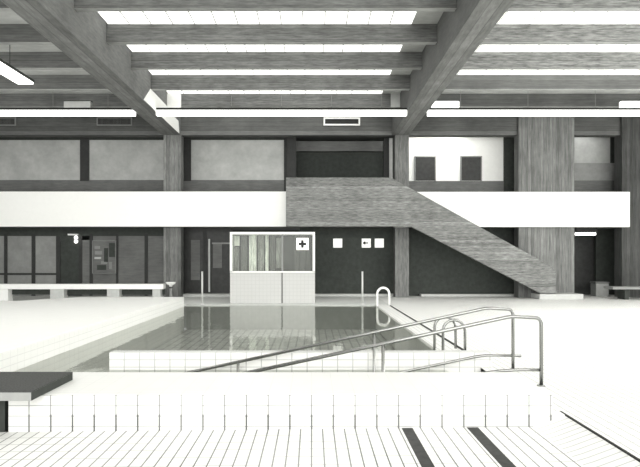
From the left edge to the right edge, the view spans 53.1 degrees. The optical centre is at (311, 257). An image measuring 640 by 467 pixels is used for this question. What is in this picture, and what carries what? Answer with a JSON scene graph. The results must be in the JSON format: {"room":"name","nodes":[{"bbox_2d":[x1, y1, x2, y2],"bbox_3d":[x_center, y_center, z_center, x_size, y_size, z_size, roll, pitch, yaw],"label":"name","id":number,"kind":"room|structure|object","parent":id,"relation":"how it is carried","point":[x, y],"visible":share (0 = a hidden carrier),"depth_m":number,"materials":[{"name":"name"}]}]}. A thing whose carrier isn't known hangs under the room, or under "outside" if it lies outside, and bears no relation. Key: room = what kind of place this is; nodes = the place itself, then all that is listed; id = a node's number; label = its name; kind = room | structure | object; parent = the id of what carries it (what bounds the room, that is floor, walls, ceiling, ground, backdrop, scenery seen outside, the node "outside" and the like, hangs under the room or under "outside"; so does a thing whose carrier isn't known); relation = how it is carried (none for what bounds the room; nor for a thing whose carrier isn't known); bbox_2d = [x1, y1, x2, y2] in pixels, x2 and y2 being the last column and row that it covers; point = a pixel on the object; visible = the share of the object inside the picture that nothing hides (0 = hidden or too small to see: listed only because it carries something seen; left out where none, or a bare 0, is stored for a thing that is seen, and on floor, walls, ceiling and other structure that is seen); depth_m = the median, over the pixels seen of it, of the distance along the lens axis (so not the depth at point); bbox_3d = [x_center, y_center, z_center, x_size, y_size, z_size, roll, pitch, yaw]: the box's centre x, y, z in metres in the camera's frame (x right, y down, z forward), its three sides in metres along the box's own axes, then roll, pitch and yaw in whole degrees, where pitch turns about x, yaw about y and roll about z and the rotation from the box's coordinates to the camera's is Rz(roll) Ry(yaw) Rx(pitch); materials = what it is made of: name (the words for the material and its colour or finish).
{"room":"indoor swimming pool","nodes":[
{"label":"indoor swimming pool","id":0,"kind":"room"},
{"bbox_2d":[0,12,27,23],"bbox_3d":[-12.150,-6.855,17.525,10.700,0.050,2.310,0,0,0],"label":"ceiling","id":1,"kind":"structure","parent":0,"point":[5,17],"depth_m":18.25,"materials":[{"name":"paint"}]},
{"bbox_2d":[0,45,61,51],"bbox_3d":[-12.150,-6.855,20.060,10.700,0.050,2.280,0,0,0],"label":"ceiling","id":2,"kind":"structure","parent":0,"point":[3,48],"depth_m":20.86,"materials":[{"name":"paint"}]},
{"bbox_2d":[0,70,89,74],"bbox_3d":[-12.150,-6.855,22.650,10.700,0.050,2.420,0,0,0],"label":"ceiling","id":3,"kind":"structure","parent":0,"point":[27,72],"depth_m":23.56,"materials":[{"name":"paint"}]},
{"bbox_2d":[0,91,112,93],"bbox_3d":[-12.150,-6.855,25.350,10.700,0.050,2.500,0,0,0],"label":"ceiling","id":4,"kind":"structure","parent":0,"point":[1,92],"depth_m":26.41,"materials":[{"name":"paint"}]},
{"bbox_2d":[0,100,135,115],"bbox_3d":[-12.095,-6.164,24.675,10.570,1.372,0.250,0,0,0],"label":"strip light","id":5,"kind":"object","parent":4,"relation":"hanging from","point":[3,111],"depth_m":24.55,"materials":[{"name":"white"}]},
{"bbox_2d":[0,227,163,295],"bbox_3d":[-11.918,0.046,30.430,11.503,3.508,0.160,0,0,0],"label":"glazed wall","id":6,"kind":"structure","parent":0,"point":[27,254],"depth_m":30.40,"materials":[{"name":"glass"}]},
{"bbox_2d":[56,236,88,295],"bbox_3d":[-11.358,0.330,30.445,1.579,2.939,0.150,0,0,0],"label":"door","id":7,"kind":"structure","parent":6,"relation":"attached to","point":[72,259],"depth_m":30.42,"materials":[{"name":"paint"}]},
{"bbox_2d":[92,240,115,273],"bbox_3d":[-9.836,-0.047,30.300,1.122,1.562,0.080,0,0,0],"label":"notice board","id":8,"kind":"object","parent":6,"relation":"attached to","point":[103,251],"visible":1,"depth_m":30.30,"materials":[{"name":"grey paint"}]},
{"bbox_2d":[184,227,231,293],"bbox_3d":[-4.987,0.140,30.370,2.375,3.320,0.220,0,0,0],"label":"door","id":9,"kind":"structure","parent":6,"relation":"attached to","point":[206,249],"depth_m":30.40,"materials":[{"name":"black glass"}]},
{"bbox_2d":[0,297,183,371],"bbox_3d":[-11.165,2.110,16.550,12.670,1.280,15.200,0,0,0],"label":"floor","id":10,"kind":"structure","parent":0,"point":[75,334],"depth_m":15.30,"materials":[{"name":"white tile"}]},
{"bbox_2d":[0,192,285,226],"bbox_3d":[-9.335,-2.203,28.900,16.330,1.580,0.200,0,0,0],"label":"parapet","id":11,"kind":"object","parent":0,"point":[17,209],"visible":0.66,"depth_m":28.80,"materials":[{"name":"white paint"}]},
{"bbox_2d":[0,137,286,191],"bbox_3d":[-9.418,-4.585,30.645,16.736,3.253,0.210,0,0,0],"label":"window","id":12,"kind":"structure","parent":0,"point":[27,164],"depth_m":30.60,"materials":[{"name":"glass"}]},
{"bbox_2d":[151,329,394,349],"bbox_3d":[-0.975,2.925,16.770,7.750,0.350,15.960,0,0,0],"label":"floor","id":13,"kind":"structure","parent":0,"point":[187,339],"depth_m":21.33,"materials":[{"name":"grey tile"}]},
{"bbox_2d":[182,306,375,307],"bbox_3d":[-1.190,1.835,16.715,7.277,0.001,15.789,0,0,0],"label":"pool edge","id":14,"kind":"object","parent":13,"relation":"in","point":[184,306],"visible":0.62,"depth_m":24.21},
{"bbox_2d":[186,304,375,329],"bbox_3d":[-1.190,2.298,24.680,7.280,1.004,0.140,0,0,0],"label":"wall","id":15,"kind":"structure","parent":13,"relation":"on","point":[197,318],"depth_m":24.61,"materials":[{"name":"tile"}]},
{"bbox_2d":[156,91,406,115],"bbox_3d":[-1.170,-6.164,24.660,9.620,1.372,0.220,0,0,0],"label":"strip light","id":16,"kind":"object","parent":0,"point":[181,111],"visible":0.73,"depth_m":24.55,"materials":[{"name":"glowing white plastic"},{"name":"white paint"}]},
{"bbox_2d":[156,110,406,115],"bbox_3d":[-1.170,-5.577,24.650,9.620,0.200,0.200,0,0,0],"label":"diffuser","id":17,"kind":"object","parent":16,"relation":"attached to","point":[158,112],"depth_m":24.55,"materials":[{"name":"white"}]},
{"bbox_2d":[0,427,584,466],"bbox_3d":[-3.230,2.220,1.680,11.540,0.560,11.360,0,0,0],"label":"floor","id":18,"kind":"structure","parent":0,"point":[454,446],"depth_m":6.61,"materials":[{"name":"white tile"}]},
{"bbox_2d":[109,350,491,371],"bbox_3d":[-0.190,2.175,10.625,6.280,1.250,0.250,0,0,0],"label":"wall","id":19,"kind":"structure","parent":0,"point":[119,360],"depth_m":10.50,"materials":[{"name":"white tile"}]},
{"bbox_2d":[13,295,639,458],"bbox_3d":[0.000,2.250,13.750,35.000,0.900,35.500,0,0,0],"label":"floor","id":20,"kind":"structure","parent":0,"point":[591,344],"depth_m":14.31,"materials":[{"name":"white tile"}]},
{"bbox_2d":[0,284,165,300],"bbox_3d":[-10.294,1.438,26.575,8.342,0.723,0.550,0,0,0],"label":"bench","id":21,"kind":"object","parent":20,"relation":"on","point":[7,291],"visible":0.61,"depth_m":26.35,"materials":[{"name":"white ceramic"}]},
{"bbox_2d":[164,131,183,296],"bbox_3d":[-6.376,-2.000,29.500,0.798,7.600,0.600,0,0,0],"label":"column","id":22,"kind":"structure","parent":20,"relation":"on","point":[173,144],"depth_m":29.20,"materials":[{"name":"concrete"}]},
{"bbox_2d":[201,271,203,303],"bbox_3d":[-4.263,1.162,24.850,0.160,1.276,0.160,0,0,0],"label":"post","id":23,"kind":"object","parent":20,"relation":"on","point":[201,271],"visible":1,"depth_m":24.83,"materials":[{"name":"metal"}]},
{"bbox_2d":[183,293,229,296],"bbox_3d":[-4.833,1.737,29.975,2.266,0.126,0.850,0,0,0],"label":"baseboard","id":24,"kind":"structure","parent":20,"relation":"on","point":[185,294],"depth_m":29.55,"materials":[{"name":"grey paint"}]},
{"bbox_2d":[230,232,314,302],"bbox_3d":[-1.574,0.382,26.580,3.387,2.836,2.240,0,0,0],"label":"booth","id":25,"kind":"object","parent":20,"relation":"on","point":[266,267],"visible":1,"depth_m":25.50,"materials":[{"name":"tile"}]},
{"bbox_2d":[234,247,238,270],"bbox_3d":[-3.093,0.041,26.059,0.244,0.977,0.098,0,0,0],"label":"curtain","id":26,"kind":"object","parent":25,"relation":"hanging from","point":[236,249],"depth_m":26.04,"materials":[{"name":"fabric"}]},
{"bbox_2d":[241,236,246,270],"bbox_3d":[-2.768,-0.183,26.059,0.244,1.425,0.098,0,0,0],"label":"curtain","id":27,"kind":"object","parent":25,"relation":"hanging from","point":[243,238],"depth_m":26.05,"materials":[{"name":"fabric"}]},
{"bbox_2d":[249,235,256,270],"bbox_3d":[-2.412,-0.203,26.059,0.305,1.465,0.098,0,0,0],"label":"curtain","id":28,"kind":"object","parent":25,"relation":"hanging from","point":[252,238],"depth_m":26.06,"materials":[{"name":"fabric"}]},
{"bbox_2d":[258,235,263,270],"bbox_3d":[-2.076,-0.203,26.059,0.244,1.465,0.098,0,0,0],"label":"curtain","id":29,"kind":"object","parent":25,"relation":"hanging from","point":[260,237],"depth_m":26.05,"materials":[{"name":"fabric"}]},
{"bbox_2d":[265,235,268,270],"bbox_3d":[-1.834,-0.224,26.059,0.134,1.506,0.098,0,0,0],"label":"curtain","id":30,"kind":"object","parent":25,"relation":"hanging from","point":[266,236],"depth_m":26.06,"materials":[{"name":"fabric"}]},
{"bbox_2d":[270,236,274,270],"bbox_3d":[-1.608,-0.183,26.059,0.204,1.425,0.098,0,0,0],"label":"curtain","id":31,"kind":"object","parent":25,"relation":"hanging from","point":[272,238],"depth_m":26.04,"materials":[{"name":"fabric"}]},
{"bbox_2d":[276,238,280,267],"bbox_3d":[-1.353,-0.203,26.059,0.224,1.221,0.098,0,0,0],"label":"curtain","id":32,"kind":"object","parent":25,"relation":"hanging from","point":[278,240],"depth_m":26.05,"materials":[{"name":"fabric"}]},
{"bbox_2d":[296,238,308,249],"bbox_3d":[-0.377,-0.558,25.441,0.482,0.478,0.036,0,0,0],"label":"sign","id":33,"kind":"object","parent":25,"relation":"attached to","point":[301,243],"visible":1,"depth_m":25.44,"materials":[{"name":"white"}]},
{"bbox_2d":[294,235,310,270],"bbox_3d":[-0.387,-0.203,26.059,0.692,1.465,0.098,0,0,0],"label":"curtain","id":34,"kind":"object","parent":25,"relation":"hanging from","point":[302,258],"depth_m":26.06,"materials":[{"name":"fabric"}]},
{"bbox_2d":[8,372,551,431],"bbox_3d":[-0.363,1.985,8.085,6.266,0.830,1.450,0,0,0],"label":"pool edge","id":35,"kind":"object","parent":20,"relation":"on","point":[91,401],"visible":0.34,"depth_m":7.36,"materials":[{"name":"white tile"}]},
{"bbox_2d":[0,372,72,431],"bbox_3d":[-4.340,1.762,7.630,2.520,0.595,1.220,0,0,0],"label":"platform","id":36,"kind":"object","parent":35,"relation":"on","point":[14,386],"visible":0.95,"depth_m":7.46,"materials":[{"name":"concrete"}]},
{"bbox_2d":[186,307,520,371],"bbox_3d":[0.294,1.767,10.300,6.139,1.966,0.117,0,0,0],"label":"handrail","id":37,"kind":"object","parent":20,"relation":"on","point":[512,355],"visible":0.7,"depth_m":10.28,"materials":[{"name":"metal"}]},
{"bbox_2d":[361,271,363,303],"bbox_3d":[1.957,1.162,24.850,0.160,1.276,0.160,0,0,0],"label":"post","id":38,"kind":"object","parent":20,"relation":"on","point":[362,271],"visible":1,"depth_m":24.81,"materials":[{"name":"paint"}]},
{"bbox_2d":[375,287,389,326],"bbox_3d":[2.692,1.842,24.380,0.538,1.515,0.440,0,0,0],"label":"pool ladder","id":39,"kind":"object","parent":20,"relation":"attached to","point":[380,288],"visible":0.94,"depth_m":24.17,"materials":[{"name":"silver metal"}]},
{"bbox_2d":[244,315,545,386],"bbox_3d":[0.790,1.775,9.000,4.990,1.950,0.117,0,0,0],"label":"handrail","id":40,"kind":"object","parent":20,"relation":"on","point":[382,344],"visible":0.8,"depth_m":8.98,"materials":[{"name":"metal"}]},
{"bbox_2d":[393,135,408,296],"bbox_3d":[4.106,-2.000,29.500,0.639,7.600,0.600,0,0,0],"label":"column","id":41,"kind":"structure","parent":20,"relation":"on","point":[400,142],"depth_m":29.20,"materials":[{"name":"concrete"}]},
{"bbox_2d":[390,305,463,349],"bbox_3d":[2.955,1.815,17.745,0.074,0.039,13.970,0,0,0],"label":"gutter","id":42,"kind":"object","parent":20,"relation":"on","point":[447,340],"visible":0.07,"depth_m":16.30,"materials":[{"name":"black rubber"}]},
{"bbox_2d":[286,178,582,298],"bbox_3d":[5.338,-0.861,28.425,12.950,5.322,1.150,0,0,0],"label":"staircase","id":43,"kind":"structure","parent":20,"relation":"on","point":[310,202],"depth_m":28.00,"materials":[{"name":"concrete"}]},
{"bbox_2d":[433,318,465,349],"bbox_3d":[2.691,1.899,12.525,0.553,1.502,0.502,0,0,0],"label":"pool ladder","id":44,"kind":"object","parent":20,"relation":"attached to","point":[454,321],"visible":0.57,"depth_m":12.72,"materials":[{"name":"metal"}]},
{"bbox_2d":[514,116,573,297],"bbox_3d":[10.644,-2.550,29.375,2.542,8.700,0.650,0,0,0],"label":"column","id":45,"kind":"structure","parent":20,"relation":"on","point":[543,145],"depth_m":29.05,"materials":[{"name":"concrete"}]},
{"bbox_2d":[552,411,564,419],"bbox_3d":[2.850,2.100,7.435,0.160,0.600,0.150,0,0,0],"label":"pool edge","id":46,"kind":"structure","parent":20,"relation":"attached to","point":[555,414],"depth_m":7.36,"materials":[{"name":"tile"}]},
{"bbox_2d":[534,416,639,466],"bbox_3d":[2.723,2.156,1.680,0.366,0.688,11.360,0,0,0],"label":"pool edge","id":47,"kind":"structure","parent":20,"relation":"attached to","point":[586,447],"depth_m":6.41,"materials":[{"name":"white tile"}]},
{"bbox_2d":[590,281,609,295],"bbox_3d":[13.570,1.458,30.200,0.656,0.684,0.660,0,0,0],"label":"storage box","id":48,"kind":"object","parent":20,"relation":"on","point":[597,287],"visible":1,"depth_m":29.90,"materials":[{"name":"grey paint"}]},
{"bbox_2d":[560,411,639,461],"bbox_3d":[2.918,1.823,1.810,0.024,0.054,11.420,0,0,0],"label":"gutter","id":49,"kind":"object","parent":20,"relation":"on","point":[566,415],"visible":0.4,"depth_m":6.40,"materials":[{"name":"black rubber"}]},
{"bbox_2d":[604,286,639,299],"bbox_3d":[14.425,1.525,28.050,2.889,0.549,0.900,0,0,0],"label":"bench","id":50,"kind":"object","parent":20,"relation":"on","point":[622,291],"visible":0.98,"depth_m":27.83,"materials":[{"name":"grey paint"}]},
{"bbox_2d":[614,116,639,297],"bbox_3d":[15.115,-2.550,29.425,2.088,8.700,0.750,0,0,0],"label":"column","id":51,"kind":"structure","parent":20,"relation":"on","point":[627,144],"depth_m":29.05,"materials":[{"name":"concrete"}]},
{"bbox_2d":[83,230,590,294],"bbox_3d":[0.000,-2.500,33.800,35.000,9.800,0.400,0,0,0],"label":"wall","id":52,"kind":"structure","parent":0,"point":[84,237],"depth_m":33.60,"materials":[{"name":"paint"}]},
{"bbox_2d":[287,137,392,177],"bbox_3d":[1.450,-4.775,31.225,5.700,3.750,1.750,0,0,0],"label":"landing recess","id":53,"kind":"object","parent":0,"point":[305,159],"visible":0.47,"depth_m":32.00,"materials":[{"name":"paint"}]},
{"bbox_2d":[296,137,392,140],"bbox_3d":[0.000,-5.910,31.675,35.000,0.180,3.850,0,0,0],"label":"ceiling","id":54,"kind":"structure","parent":0,"point":[297,138],"depth_m":31.17,"materials":[{"name":"paint"}]},
{"bbox_2d":[390,70,411,74],"bbox_3d":[3.275,-6.855,22.650,0.750,0.050,2.420,0,0,0],"label":"ceiling","id":55,"kind":"structure","parent":0,"point":[393,72],"depth_m":23.56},
{"bbox_2d":[149,70,391,74],"bbox_3d":[-1.525,-6.849,22.650,8.850,0.062,2.420,0,0,0],"label":"window","id":56,"kind":"structure","parent":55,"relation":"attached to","point":[153,72],"depth_m":23.56,"materials":[{"name":"white"}]},
{"bbox_2d":[300,227,513,295],"bbox_3d":[4.893,0.175,30.500,10.925,3.250,0.200,0,0,0],"label":"wall","id":57,"kind":"structure","parent":0,"point":[435,267],"depth_m":30.40,"materials":[{"name":"paint"}]},
{"bbox_2d":[333,239,341,247],"bbox_3d":[1.218,-0.706,30.365,0.427,0.427,0.050,0,0,0],"label":"wall sign","id":58,"kind":"object","parent":57,"relation":"attached to","point":[337,243],"visible":1,"depth_m":30.34,"materials":[{"name":"white"}]},
{"bbox_2d":[315,294,392,295],"bbox_3d":[1.992,1.744,30.175,3.703,0.112,0.450,0,0,0],"label":"baseboard","id":59,"kind":"structure","parent":57,"relation":"attached to","point":[315,294],"depth_m":29.95,"materials":[{"name":"grey paint"}]},
{"bbox_2d":[362,239,370,247],"bbox_3d":[2.574,-0.706,30.359,0.427,0.427,0.062,0,0,0],"label":"wall sign","id":60,"kind":"object","parent":57,"relation":"attached to","point":[366,243],"visible":1,"depth_m":30.34,"materials":[{"name":"white"}]},
{"bbox_2d":[375,239,383,247],"bbox_3d":[3.190,-0.706,30.365,0.427,0.427,0.050,0,0,0],"label":"wall sign","id":61,"kind":"object","parent":57,"relation":"attached to","point":[379,243],"visible":1,"depth_m":30.34,"materials":[{"name":"white"}]},
{"bbox_2d":[420,294,513,295],"bbox_3d":[7.406,1.748,30.175,4.594,0.103,0.450,0,0,0],"label":"baseboard","id":62,"kind":"structure","parent":57,"relation":"attached to","point":[420,294],"depth_m":29.95,"materials":[{"name":"grey paint"}]},
{"bbox_2d":[400,45,425,51],"bbox_3d":[3.275,-6.855,20.060,0.750,0.050,2.280,0,0,0],"label":"ceiling","id":63,"kind":"structure","parent":0,"point":[405,48],"depth_m":20.86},
{"bbox_2d":[127,45,401,51],"bbox_3d":[-1.525,-6.849,20.060,8.850,0.062,2.280,0,0,0],"label":"window","id":64,"kind":"structure","parent":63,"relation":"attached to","point":[134,48],"depth_m":20.86,"materials":[{"name":"white"}]},
{"bbox_2d":[232,227,613,229],"bbox_3d":[0.000,-1.625,31.360,35.000,0.350,4.480,0,0,0],"label":"gallery slab","id":65,"kind":"object","parent":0,"point":[233,228],"depth_m":31.46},
{"bbox_2d":[575,227,596,234],"bbox_3d":[12.813,-1.263,29.915,1.004,0.395,0.130,0,0,0],"label":"ceiling lamp","id":66,"kind":"object","parent":65,"relation":"attached to","point":[578,230],"visible":0.82,"depth_m":29.85,"materials":[{"name":"white"}]},
{"bbox_2d":[412,12,442,23],"bbox_3d":[3.275,-6.855,17.525,0.750,0.050,2.310,0,0,0],"label":"ceiling","id":67,"kind":"structure","parent":0,"point":[420,17],"depth_m":18.18,"materials":[{"name":"paint"}]},
{"bbox_2d":[409,137,513,191],"bbox_3d":[7.224,-4.490,30.625,5.282,3.452,0.250,0,0,0],"label":"wall","id":68,"kind":"structure","parent":0,"point":[497,153],"depth_m":30.60,"materials":[{"name":"white paint"}]},
{"bbox_2d":[414,156,435,180],"bbox_3d":[5.397,-4.270,30.540,1.025,1.182,0.100,0,0,0],"label":"wall panel","id":69,"kind":"object","parent":68,"relation":"attached to","point":[424,166],"visible":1,"depth_m":30.52,"materials":[{"name":"grey glass"}]},
{"bbox_2d":[460,156,481,180],"bbox_3d":[7.589,-4.270,30.540,1.025,1.182,0.100,0,0,0],"label":"wall panel","id":70,"kind":"object","parent":68,"relation":"attached to","point":[470,166],"visible":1,"depth_m":30.52,"materials":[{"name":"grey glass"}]},
{"bbox_2d":[418,192,629,226],"bbox_3d":[9.000,-2.187,28.900,10.620,1.584,0.200,0,0,0],"label":"parapet","id":71,"kind":"object","parent":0,"point":[483,209],"visible":0.64,"depth_m":28.80,"materials":[{"name":"white paint"}]},
{"bbox_2d":[442,91,639,93],"bbox_3d":[10.965,-6.855,25.350,13.070,0.050,2.500,0,0,0],"label":"ceiling","id":72,"kind":"structure","parent":0,"point":[443,92],"depth_m":26.41,"materials":[{"name":"paint"}]},
{"bbox_2d":[427,91,639,115],"bbox_3d":[10.920,-6.164,24.675,12.940,1.372,0.250,0,0,0],"label":"strip light","id":73,"kind":"object","parent":72,"relation":"hanging from","point":[460,111],"depth_m":24.55,"materials":[{"name":"glowing white lamp diffuser"},{"name":"white painted metal"}]},
{"bbox_2d":[427,110,639,115],"bbox_3d":[10.920,-5.577,24.650,12.940,0.200,0.200,0,0,0],"label":"diffuser","id":74,"kind":"object","parent":73,"relation":"attached to","point":[430,112],"depth_m":24.55,"materials":[{"name":"white"}]},
{"bbox_2d":[574,228,613,294],"bbox_3d":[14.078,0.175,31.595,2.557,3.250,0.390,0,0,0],"label":"wall","id":75,"kind":"structure","parent":0,"point":[593,259],"depth_m":31.46,"materials":[{"name":"paint"}]},
{"bbox_2d":[574,137,613,191],"bbox_3d":[13.716,-4.708,30.550,2.637,3.906,0.300,0,0,0],"label":"window","id":76,"kind":"structure","parent":0,"point":[593,156],"depth_m":30.50,"materials":[{"name":"glass"}]},
{"bbox_3d":[0.000,-7.300,23.800,35.000,0.200,20.400,0,0,0],"label":"roof","id":77,"kind":"structure","parent":0,"visible":0},
{"bbox_2d":[0,1,13,11],"bbox_3d":[-12.150,-6.750,16.250,10.700,0.900,0.240,0,0,0],"label":"beam","id":78,"kind":"structure","parent":77,"relation":"attached to","point":[3,8],"depth_m":16.16,"materials":[{"name":"concrete"}]},
{"bbox_2d":[0,24,53,44],"bbox_3d":[-12.150,-6.750,18.800,10.700,0.900,0.240,0,0,0],"label":"beam","id":79,"kind":"structure","parent":77,"relation":"attached to","point":[10,34],"depth_m":18.68,"materials":[{"name":"concrete"}]},
{"bbox_2d":[0,52,83,69],"bbox_3d":[-12.150,-6.750,21.320,10.700,0.900,0.240,0,0,0],"label":"beam","id":80,"kind":"structure","parent":77,"relation":"attached to","point":[19,60],"depth_m":21.20,"materials":[{"name":"concrete"}]},
{"bbox_2d":[0,75,108,90],"bbox_3d":[-12.150,-6.750,23.980,10.700,0.900,0.240,0,0,0],"label":"beam","id":81,"kind":"structure","parent":77,"relation":"attached to","point":[41,82],"depth_m":23.86,"materials":[{"name":"concrete"}]},
{"bbox_2d":[0,94,129,107],"bbox_3d":[-12.150,-6.750,26.720,10.700,0.900,0.240,0,0,0],"label":"beam","id":82,"kind":"structure","parent":77,"relation":"attached to","point":[6,100],"depth_m":26.60,"materials":[{"name":"concrete"}]},
{"bbox_2d":[0,0,180,134],"bbox_3d":[-6.400,-6.405,17.625,0.800,1.590,23.250,0,0,0],"label":"beam","id":83,"kind":"structure","parent":77,"relation":"attached to","point":[82,36],"depth_m":18.00,"materials":[{"name":"concrete"}]},
{"bbox_2d":[144,89,178,132],"bbox_3d":[-5.999,-5.952,25.850,0.022,0.655,6.100,0,0,0],"label":"plaster patch","id":84,"kind":"object","parent":83,"relation":"attached to","point":[151,98],"visible":0.74,"depth_m":25.13,"materials":[{"name":"white paint"}]},
{"bbox_2d":[74,0,456,11],"bbox_3d":[-1.175,-6.750,16.250,9.650,0.900,0.240,0,0,0],"label":"beam","id":85,"kind":"structure","parent":77,"relation":"attached to","point":[79,5],"depth_m":16.13,"materials":[{"name":"concrete"}]},
{"bbox_2d":[98,12,415,23],"bbox_3d":[-1.525,-6.849,17.525,8.850,0.062,2.310,0,0,0],"label":"window","id":86,"kind":"structure","parent":85,"relation":"attached to","point":[109,17],"depth_m":18.18,"materials":[{"name":"white"}]},
{"bbox_2d":[107,23,436,44],"bbox_3d":[-1.175,-6.750,18.800,9.650,0.900,0.240,0,0,0],"label":"beam","id":87,"kind":"structure","parent":77,"relation":"attached to","point":[117,34],"depth_m":18.68,"materials":[{"name":"concrete"}]},
{"bbox_2d":[131,51,421,69],"bbox_3d":[-1.175,-6.750,21.320,9.650,0.900,0.240,0,0,0],"label":"beam","id":88,"kind":"structure","parent":77,"relation":"attached to","point":[139,60],"depth_m":21.20,"materials":[{"name":"concrete"}]},
{"bbox_2d":[151,74,409,90],"bbox_3d":[-1.175,-6.750,23.980,9.650,0.900,0.240,0,0,0],"label":"beam","id":89,"kind":"structure","parent":77,"relation":"attached to","point":[158,82],"depth_m":23.86,"materials":[{"name":"wood"}]},
{"bbox_2d":[167,91,382,93],"bbox_3d":[-1.525,-6.849,25.350,8.850,0.062,2.500,0,0,0],"label":"window","id":90,"kind":"structure","parent":89,"relation":"attached to","point":[183,92],"depth_m":26.41,"materials":[{"name":"white"}]},
{"bbox_2d":[182,94,390,107],"bbox_3d":[-1.175,-6.750,26.720,9.650,0.900,0.240,0,0,0],"label":"beam","id":91,"kind":"structure","parent":77,"relation":"attached to","point":[188,100],"depth_m":26.60,"materials":[{"name":"concrete"}]},
{"bbox_2d":[167,92,180,107],"bbox_3d":[-5.712,-6.553,26.550,0.576,0.642,0.100,0,0,0],"label":"plaster patch","id":92,"kind":"object","parent":91,"relation":"attached to","point":[173,99],"visible":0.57,"depth_m":26.50,"materials":[{"name":"white paint"}]},
{"bbox_2d":[391,93,399,107],"bbox_3d":[3.461,-6.563,26.550,0.379,0.621,0.100,0,0,0],"label":"plaster patch","id":93,"kind":"object","parent":91,"relation":"attached to","point":[395,97],"visible":1,"depth_m":26.50,"materials":[{"name":"grey paint"}]},
{"bbox_2d":[0,113,619,136],"bbox_3d":[0.000,-6.405,29.485,35.000,1.590,0.530,0,0,0],"label":"beam","id":94,"kind":"structure","parent":77,"relation":"attached to","point":[26,126],"depth_m":29.22,"materials":[{"name":"concrete"}]},
{"bbox_2d":[0,117,15,125],"bbox_3d":[-14.098,-6.226,29.185,1.186,0.370,0.070,0,0,0],"label":"air vent","id":95,"kind":"object","parent":94,"relation":"attached to","point":[4,121],"visible":1,"depth_m":29.17,"materials":[{"name":"metal"}]},
{"bbox_2d":[0,118,14,123],"bbox_3d":[-14.098,-6.226,29.195,1.106,0.290,0.050,0,0,0],"label":"grille","id":96,"kind":"object","parent":95,"relation":"attached to","point":[2,120],"depth_m":29.19,"materials":[{"name":"metal"}]},
{"bbox_2d":[97,117,131,125],"bbox_3d":[-9.011,-6.226,29.185,1.597,0.370,0.070,0,0,0],"label":"air vent","id":97,"kind":"object","parent":94,"relation":"attached to","point":[101,121],"visible":1,"depth_m":29.17,"materials":[{"name":"metal"}]},
{"bbox_2d":[98,118,130,123],"bbox_3d":[-9.011,-6.226,29.195,1.517,0.290,0.050,0,0,0],"label":"grille","id":98,"kind":"object","parent":97,"relation":"attached to","point":[100,120],"depth_m":29.19,"materials":[{"name":"metal"}]},
{"bbox_2d":[323,117,359,125],"bbox_3d":[1.357,-6.226,29.185,1.665,0.370,0.070,0,0,0],"label":"air vent","id":99,"kind":"object","parent":94,"relation":"attached to","point":[327,121],"visible":1,"depth_m":29.17,"materials":[{"name":"white metal"}]},
{"bbox_2d":[325,119,358,123],"bbox_3d":[1.357,-6.226,29.195,1.525,0.230,0.050,0,0,0],"label":"grille","id":100,"kind":"object","parent":99,"relation":"attached to","point":[327,121],"depth_m":29.20,"materials":[{"name":"metal"}]},
{"bbox_2d":[392,0,514,134],"bbox_3d":[4.040,-6.405,17.625,0.780,1.590,23.250,0,0,0],"label":"beam","id":101,"kind":"structure","parent":77,"relation":"attached to","point":[460,32],"depth_m":18.18,"materials":[{"name":"concrete"}]},
{"bbox_2d":[437,94,639,107],"bbox_3d":[10.965,-6.750,26.720,13.070,0.900,0.240,0,0,0],"label":"beam","id":102,"kind":"structure","parent":77,"relation":"attached to","point":[467,100],"depth_m":26.60,"materials":[{"name":"concrete"}]},
{"bbox_2d":[444,75,639,90],"bbox_3d":[10.965,-6.750,23.980,13.070,0.900,0.240,0,0,0],"label":"beam","id":103,"kind":"structure","parent":77,"relation":"attached to","point":[459,82],"depth_m":23.86,"materials":[{"name":"concrete"}]},
{"bbox_2d":[460,52,639,69],"bbox_3d":[10.965,-6.750,21.320,13.070,0.900,0.240,0,0,0],"label":"beam","id":104,"kind":"structure","parent":77,"relation":"attached to","point":[478,60],"depth_m":21.20,"materials":[{"name":"concrete"}]},
{"bbox_2d":[457,70,639,74],"bbox_3d":[10.965,-6.849,22.650,13.070,0.062,2.420,0,0,0],"label":"window","id":105,"kind":"structure","parent":104,"relation":"attached to","point":[461,72],"depth_m":23.56,"materials":[{"name":"white"}]},
{"bbox_2d":[480,24,639,44],"bbox_3d":[10.965,-6.750,18.800,13.070,0.900,0.240,0,0,0],"label":"beam","id":106,"kind":"structure","parent":77,"relation":"attached to","point":[501,34],"depth_m":18.68,"materials":[{"name":"concrete"}]},
{"bbox_2d":[497,12,639,23],"bbox_3d":[10.965,-6.849,17.525,13.070,0.062,2.310,0,0,0],"label":"window","id":107,"kind":"structure","parent":77,"relation":"in","point":[508,17],"depth_m":18.25,"materials":[{"name":"white"}]},
{"bbox_2d":[506,0,639,11],"bbox_3d":[10.965,-6.750,16.250,13.070,0.900,0.240,0,0,0],"label":"beam","id":108,"kind":"structure","parent":77,"relation":"attached to","point":[517,5],"depth_m":16.13,"materials":[{"name":"concrete"}]},
{"bbox_3d":[17.700,-2.500,15.000,0.400,9.800,38.000,0,0,0],"label":"wall","id":109,"kind":"structure","parent":0,"visible":0},
{"bbox_2d":[475,45,639,51],"bbox_3d":[10.965,-6.849,20.060,13.070,0.062,2.280,0,0,0],"label":"window","id":110,"kind":"structure","parent":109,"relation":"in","point":[482,48],"depth_m":20.86,"materials":[{"name":"white"}]},
{"bbox_3d":[0.000,-7.300,4.800,35.000,0.200,17.600,0,0,0],"label":"ceiling","id":111,"kind":"structure","parent":0,"visible":0},
{"bbox_2d":[0,45,33,83],"bbox_3d":[-9.214,-6.405,14.560,0.539,1.629,12.120,0,0,0],"label":"strip light","id":112,"kind":"object","parent":111,"relation":"hanging from","point":[7,70],"visible":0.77,"depth_m":19.50,"materials":[{"name":"white"}]},
{"bbox_2d":[0,62,32,83],"bbox_3d":[-9.214,-5.621,14.550,0.499,0.060,12.100,0,0,0],"label":"diffuser","id":113,"kind":"object","parent":112,"relation":"attached to","point":[10,72],"depth_m":19.61,"materials":[{"name":"white"}]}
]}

